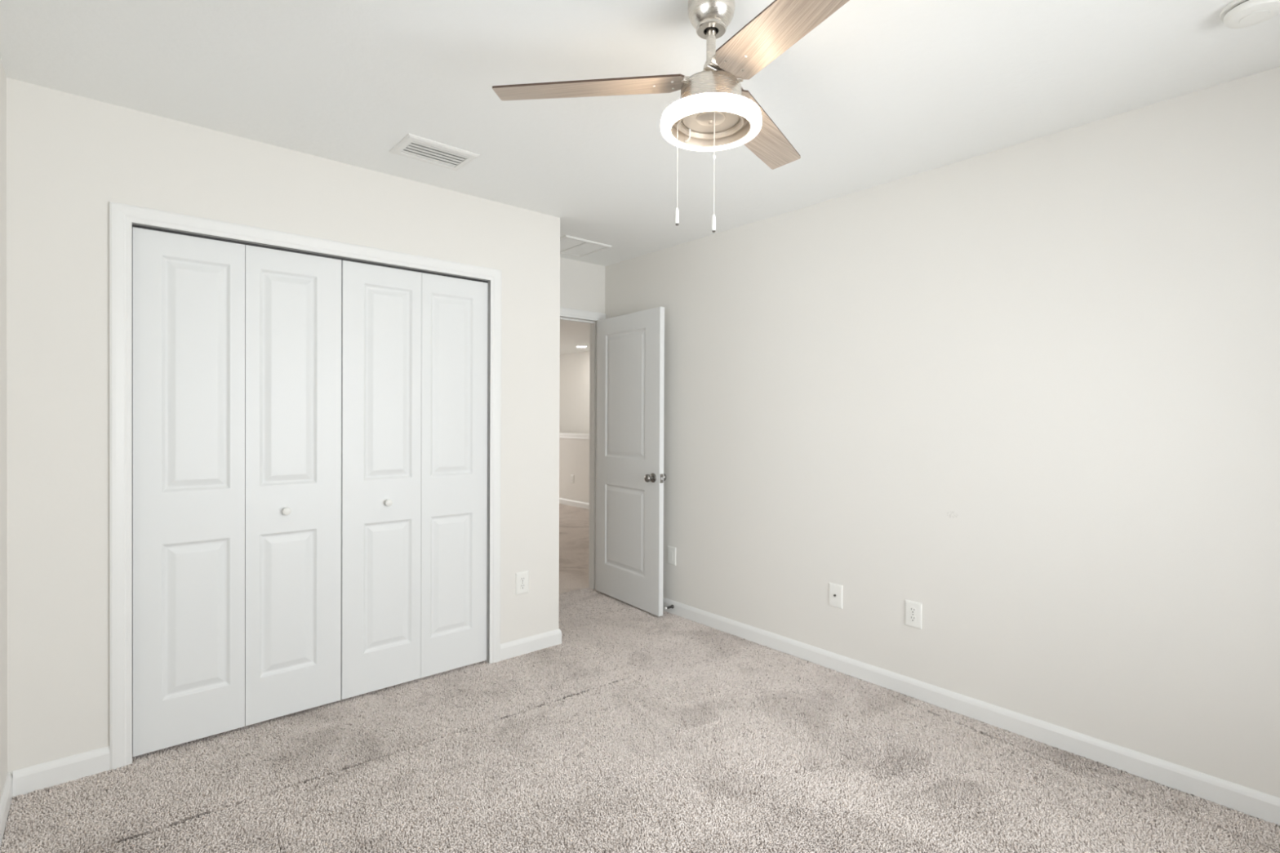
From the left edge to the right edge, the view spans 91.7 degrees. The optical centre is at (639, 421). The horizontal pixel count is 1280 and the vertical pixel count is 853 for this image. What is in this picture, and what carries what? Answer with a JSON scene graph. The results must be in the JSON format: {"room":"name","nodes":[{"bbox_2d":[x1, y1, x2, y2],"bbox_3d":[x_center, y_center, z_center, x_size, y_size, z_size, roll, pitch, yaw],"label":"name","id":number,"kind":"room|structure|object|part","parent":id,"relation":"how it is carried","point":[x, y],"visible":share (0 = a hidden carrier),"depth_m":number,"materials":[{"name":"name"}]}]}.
{"room":"empty bedroom","nodes":[
{"label":"empty bedroom","id":0,"kind":"room"},
{"bbox_2d":[0,57,7,798],"bbox_3d":[-1.190,0.069,0.908,0.120,2.440,4.570,0,0,-41],"label":"wall","id":1,"kind":"structure","parent":0,"point":[3,462],"depth_m":2.04,"materials":[{"name":"white paint"}]},
{"bbox_2d":[0,772,12,848],"bbox_3d":[-0.939,1.254,0.721,0.013,0.091,3.700,0,0,-41],"label":"baseboard","id":2,"kind":"structure","parent":1,"relation":"attached to","point":[6,798],"depth_m":1.99,"materials":[{"name":"white paint"}]},
{"bbox_2d":[6,77,559,774],"bbox_3d":[-1.582,0.054,3.158,2.228,2.440,0.847,0,0,-41],"label":"wall","id":3,"kind":"structure","parent":0,"point":[69,156],"depth_m":2.26,"materials":[{"name":"white paint"}]},
{"bbox_2d":[132,226,341,756],"bbox_3d":[-1.627,0.268,2.571,0.731,1.991,0.062,0,0,-41],"label":"door","id":4,"kind":"structure","parent":3,"relation":"in","point":[237,348],"depth_m":2.54,"materials":[{"name":"white paint"}]},
{"bbox_3d":[-1.510,0.384,2.654,0.033,0.033,0.032,0,0,-41],"label":"knob","id":5,"kind":"part","parent":4,"relation":"part of","materials":[{"name":"white plastic"}]},
{"bbox_2d":[12,628,561,797],"bbox_3d":[-1.536,1.237,3.125,2.228,0.091,0.745,0,0,-41],"label":"baseboard","id":6,"kind":"structure","parent":3,"relation":"attached to","point":[55,772],"depth_m":2.23,"materials":[{"name":"white paint"}]},
{"bbox_2d":[109,201,501,770],"bbox_3d":[-1.381,0.241,2.839,1.586,2.088,0.132,0,0,-41],"label":"trim","id":7,"kind":"structure","parent":3,"relation":"attached to","point":[122,216],"depth_m":2.31,"materials":[{"name":"white paint"}]},
{"bbox_2d":[132,224,488,283],"bbox_3d":[-1.363,-0.734,2.817,1.458,0.011,0.024,0,0,-41],"label":"trim","id":8,"kind":"structure","parent":3,"relation":"attached to","point":[133,225],"depth_m":2.69,"materials":[{"name":"grey metal"}]},
{"bbox_2d":[341,260,487,699],"bbox_3d":[-1.077,0.267,3.047,0.714,1.991,0.062,0,0,-41],"label":"door","id":9,"kind":"structure","parent":3,"relation":"in","point":[414,344],"depth_m":3.02,"materials":[{"name":"white paint"}]},
{"bbox_3d":[-1.187,0.384,2.933,0.033,0.033,0.032,0,0,-41],"label":"knob","id":10,"kind":"part","parent":9,"relation":"part of","materials":[{"name":"white plastic"}]},
{"bbox_2d":[515,570,528,595],"bbox_3d":[-0.645,0.887,3.411,0.079,0.120,0.009,0,0,-41],"label":"wall outlet","id":11,"kind":"object","parent":3,"relation":"attached to","point":[522,578],"visible":1,"depth_m":3.41,"materials":[{"name":"white plastic"}]},
{"bbox_2d":[520,583,524,589],"bbox_3d":[-0.643,0.906,3.409,0.029,0.034,0.002,0,0,-41],"label":"receptacle","id":12,"kind":"object","parent":11,"relation":"attached to","point":[522,585],"depth_m":3.41,"materials":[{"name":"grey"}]},
{"bbox_2d":[520,576,524,582],"bbox_3d":[-0.643,0.867,3.408,0.029,0.034,0.002,0,0,-41],"label":"receptacle","id":13,"kind":"object","parent":11,"relation":"attached to","point":[522,578],"depth_m":3.41,"materials":[{"name":"grey plastic"}]},
{"bbox_2d":[559,438,589,502],"bbox_3d":[-0.869,1.324,9.074,0.110,2.235,7.153,0,0,-41],"label":"wall","id":14,"kind":"structure","parent":0,"point":[574,454],"depth_m":9.08,"materials":[{"name":"white paint"}]},
{"bbox_2d":[570,475,573,483],"bbox_3d":[-0.997,0.849,9.132,0.009,0.120,0.079,0,0,-41],"label":"wall outlet","id":15,"kind":"object","parent":14,"relation":"attached to","point":[571,476],"visible":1,"depth_m":9.12,"materials":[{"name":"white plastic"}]},
{"bbox_2d":[559,497,589,509],"bbox_3d":[-0.915,1.204,9.033,0.013,0.091,7.153,0,0,-41],"label":"baseboard","id":16,"kind":"structure","parent":14,"relation":"attached to","point":[564,501],"depth_m":9.07,"materials":[{"name":"white paint"}]},
{"bbox_2d":[559,432,589,439],"bbox_3d":[-0.864,0.219,9.067,0.170,0.075,7.153,0,0,-41],"label":"trim","id":17,"kind":"structure","parent":14,"relation":"on","point":[562,435],"depth_m":9.06,"materials":[{"name":"white paint"}]},
{"bbox_2d":[559,351,590,433],"bbox_3d":[-0.007,0.621,9.812,0.100,3.640,7.153,0,0,-41],"label":"wall","id":18,"kind":"structure","parent":0,"point":[574,392],"depth_m":11.06,"materials":[{"name":"white paint"}]},
{"bbox_2d":[560,257,604,313],"bbox_3d":[-0.642,0.050,4.454,0.889,2.440,0.115,0,0,-41],"label":"wall","id":19,"kind":"structure","parent":0,"point":[582,284],"depth_m":4.56,"materials":[{"name":"white paint"}]},
{"bbox_2d":[560,306,605,589],"bbox_3d":[-0.636,0.234,4.451,0.881,2.090,0.132,0,0,-41],"label":"trim","id":20,"kind":"structure","parent":19,"relation":"attached to","point":[566,314],"depth_m":4.70,"materials":[{"name":"white paint"}]},
{"bbox_2d":[595,306,666,616],"bbox_3d":[-0.085,0.259,4.331,0.162,2.003,0.778,0,0,-37],"label":"door","id":21,"kind":"structure","parent":19,"relation":"in","point":[631,477],"depth_m":4.27,"materials":[{"name":"white paint"}]},
{"bbox_3d":[0.061,0.371,4.051,0.064,0.062,0.062,0,0,-37],"label":"knob","id":22,"kind":"part","parent":21,"relation":"part of","materials":[{"name":"grey metal"}]},
{"bbox_2d":[0,503,1279,852],"bbox_3d":[-1.526,1.288,5.501,5.676,0.064,11.900,0,0,-41],"label":"floor","id":23,"kind":"structure","parent":0,"point":[642,731],"depth_m":2.26,"materials":[{"name":"carpet"}]},
{"bbox_2d":[0,0,1279,355],"bbox_3d":[-1.015,-1.230,5.917,6.996,0.100,11.900,0,0,-41],"label":"ceiling","id":24,"kind":"structure","parent":0,"point":[879,92],"depth_m":2.09,"materials":[{"name":"white paint"}]},
{"bbox_2d":[389,133,479,171],"bbox_3d":[-0.888,-1.156,2.689,0.310,0.009,0.226,0,0,-41],"label":"ceiling vent","id":25,"kind":"object","parent":24,"relation":"in","point":[411,146],"visible":1,"depth_m":2.67,"materials":[{"name":"white metal"}]},
{"bbox_2d":[560,235,612,257],"bbox_3d":[-0.444,-1.162,4.147,0.368,0.010,0.364,0,0,-41],"label":"ceiling vent","id":26,"kind":"object","parent":24,"relation":"in","point":[569,245],"visible":0.78,"depth_m":4.13,"materials":[{"name":"white metal"}]},
{"bbox_3d":[-0.508,-1.162,4.092,0.150,0.007,0.320,0,0,-41],"label":"louver panel","id":27,"kind":"part","parent":26,"relation":"part of","materials":[{"name":"white metal"}]},
{"bbox_3d":[-0.381,-1.162,4.202,0.150,0.007,0.320,0,0,-41],"label":"louver panel","id":28,"kind":"part","parent":26,"relation":"part of","materials":[{"name":"white metal"}]},
{"bbox_2d":[492,0,849,232],"bbox_3d":[0.284,-0.824,1.681,1.042,0.649,1.029,0,0,-41],"label":"ceiling fan","id":29,"kind":"object","parent":24,"relation":"hanging from","point":[713,112],"visible":1,"depth_m":1.65,"materials":[{"name":"brown wood"}]},
{"bbox_3d":[-0.136,-0.915,1.711,0.533,0.006,0.187,0,11,12],"label":"blade","id":30,"kind":"part","parent":29,"relation":"part of","materials":[{"name":"brown wood"}]},
{"bbox_3d":[0.102,-0.697,1.693,0.002,0.235,0.002,0,0,-18],"label":"pull chain","id":31,"kind":"part","parent":29,"relation":"part of","materials":[{"name":"white"}]},
{"bbox_3d":[0.193,-0.823,1.692,0.158,0.005,0.158,0,0,-41],"label":"plate","id":32,"kind":"part","parent":29,"relation":"part of","materials":[{"name":"glass"}]},
{"bbox_3d":[0.196,-0.683,1.641,0.002,0.278,0.002,0,0,27],"label":"pull chain","id":33,"kind":"part","parent":29,"relation":"part of","materials":[{"name":"white"}]},
{"bbox_3d":[0.233,-0.925,1.607,0.102,0.004,0.146,11,-3,-18],"label":"blade arm","id":34,"kind":"part","parent":29,"relation":"part of"},
{"bbox_3d":[0.374,-0.914,1.968,0.187,0.006,0.533,-14,-9,41],"label":"blade","id":35,"kind":"part","parent":29,"relation":"part of","materials":[{"name":"brown wood"}]},
{"bbox_3d":[0.341,-0.911,1.397,0.187,0.006,0.533,11,-3,-18],"label":"blade","id":36,"kind":"part","parent":29,"relation":"part of","materials":[{"name":"brown wood"}]},
{"bbox_2d":[1219,0,1279,28],"bbox_3d":[1.683,-1.124,1.702,0.140,0.038,0.140,0,0,-41],"label":"smoke detector","id":37,"kind":"object","parent":24,"relation":"attached to","point":[1238,14],"visible":1,"depth_m":1.69,"materials":[{"name":"white plastic"}]},
{"bbox_2d":[604,66,1279,797],"bbox_3d":[1.228,0.067,3.062,0.120,2.440,4.667,0,0,-41],"label":"wall","id":38,"kind":"structure","parent":0,"point":[1026,395],"depth_m":2.58,"materials":[{"name":"beige paint"}]},
{"bbox_2d":[664,604,674,609],"bbox_3d":[0.190,1.228,4.098,0.072,0.025,0.025,0,0,-41],"label":"door stop","id":39,"kind":"object","parent":38,"relation":"attached to","point":[671,606],"visible":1,"depth_m":4.09,"materials":[{"name":"grey metal"}]},
{"bbox_2d":[667,546,675,565],"bbox_3d":[0.210,0.896,4.142,0.008,0.120,0.079,0,0,-41],"label":"plate","id":40,"kind":"object","parent":38,"relation":"attached to","point":[671,550],"visible":1,"depth_m":4.14,"materials":[{"name":"white plastic"}]},
{"bbox_2d":[828,582,842,608],"bbox_3d":[1.008,0.902,3.213,0.015,0.120,0.079,0,0,-41],"label":"cable plate","id":41,"kind":"object","parent":38,"relation":"attached to","point":[835,591],"visible":1,"depth_m":3.21,"materials":[{"name":"white plastic"}]},
{"bbox_2d":[905,600,922,629],"bbox_3d":[1.278,0.903,2.907,0.009,0.120,0.079,0,0,-41],"label":"wall outlet","id":42,"kind":"object","parent":38,"relation":"attached to","point":[913,610],"visible":1,"depth_m":2.90,"materials":[{"name":"white plastic"}]},
{"bbox_2d":[909,614,915,622],"bbox_3d":[1.275,0.923,2.905,0.002,0.034,0.029,0,0,-41],"label":"receptacle","id":43,"kind":"object","parent":42,"relation":"attached to","point":[912,617],"depth_m":2.91,"materials":[{"name":"grey plastic"}]},
{"bbox_2d":[909,606,915,613],"bbox_3d":[1.276,0.884,2.905,0.002,0.034,0.029,0,0,-41],"label":"receptacle","id":44,"kind":"object","parent":42,"relation":"attached to","point":[912,609],"depth_m":2.90,"materials":[{"name":"grey plastic"}]},
{"bbox_2d":[662,597,1279,825],"bbox_3d":[1.171,1.250,3.028,0.013,0.091,4.432,0,0,-41],"label":"baseboard","id":45,"kind":"structure","parent":38,"relation":"attached to","point":[1251,802],"depth_m":2.55,"materials":[{"name":"white paint"}]}
]}

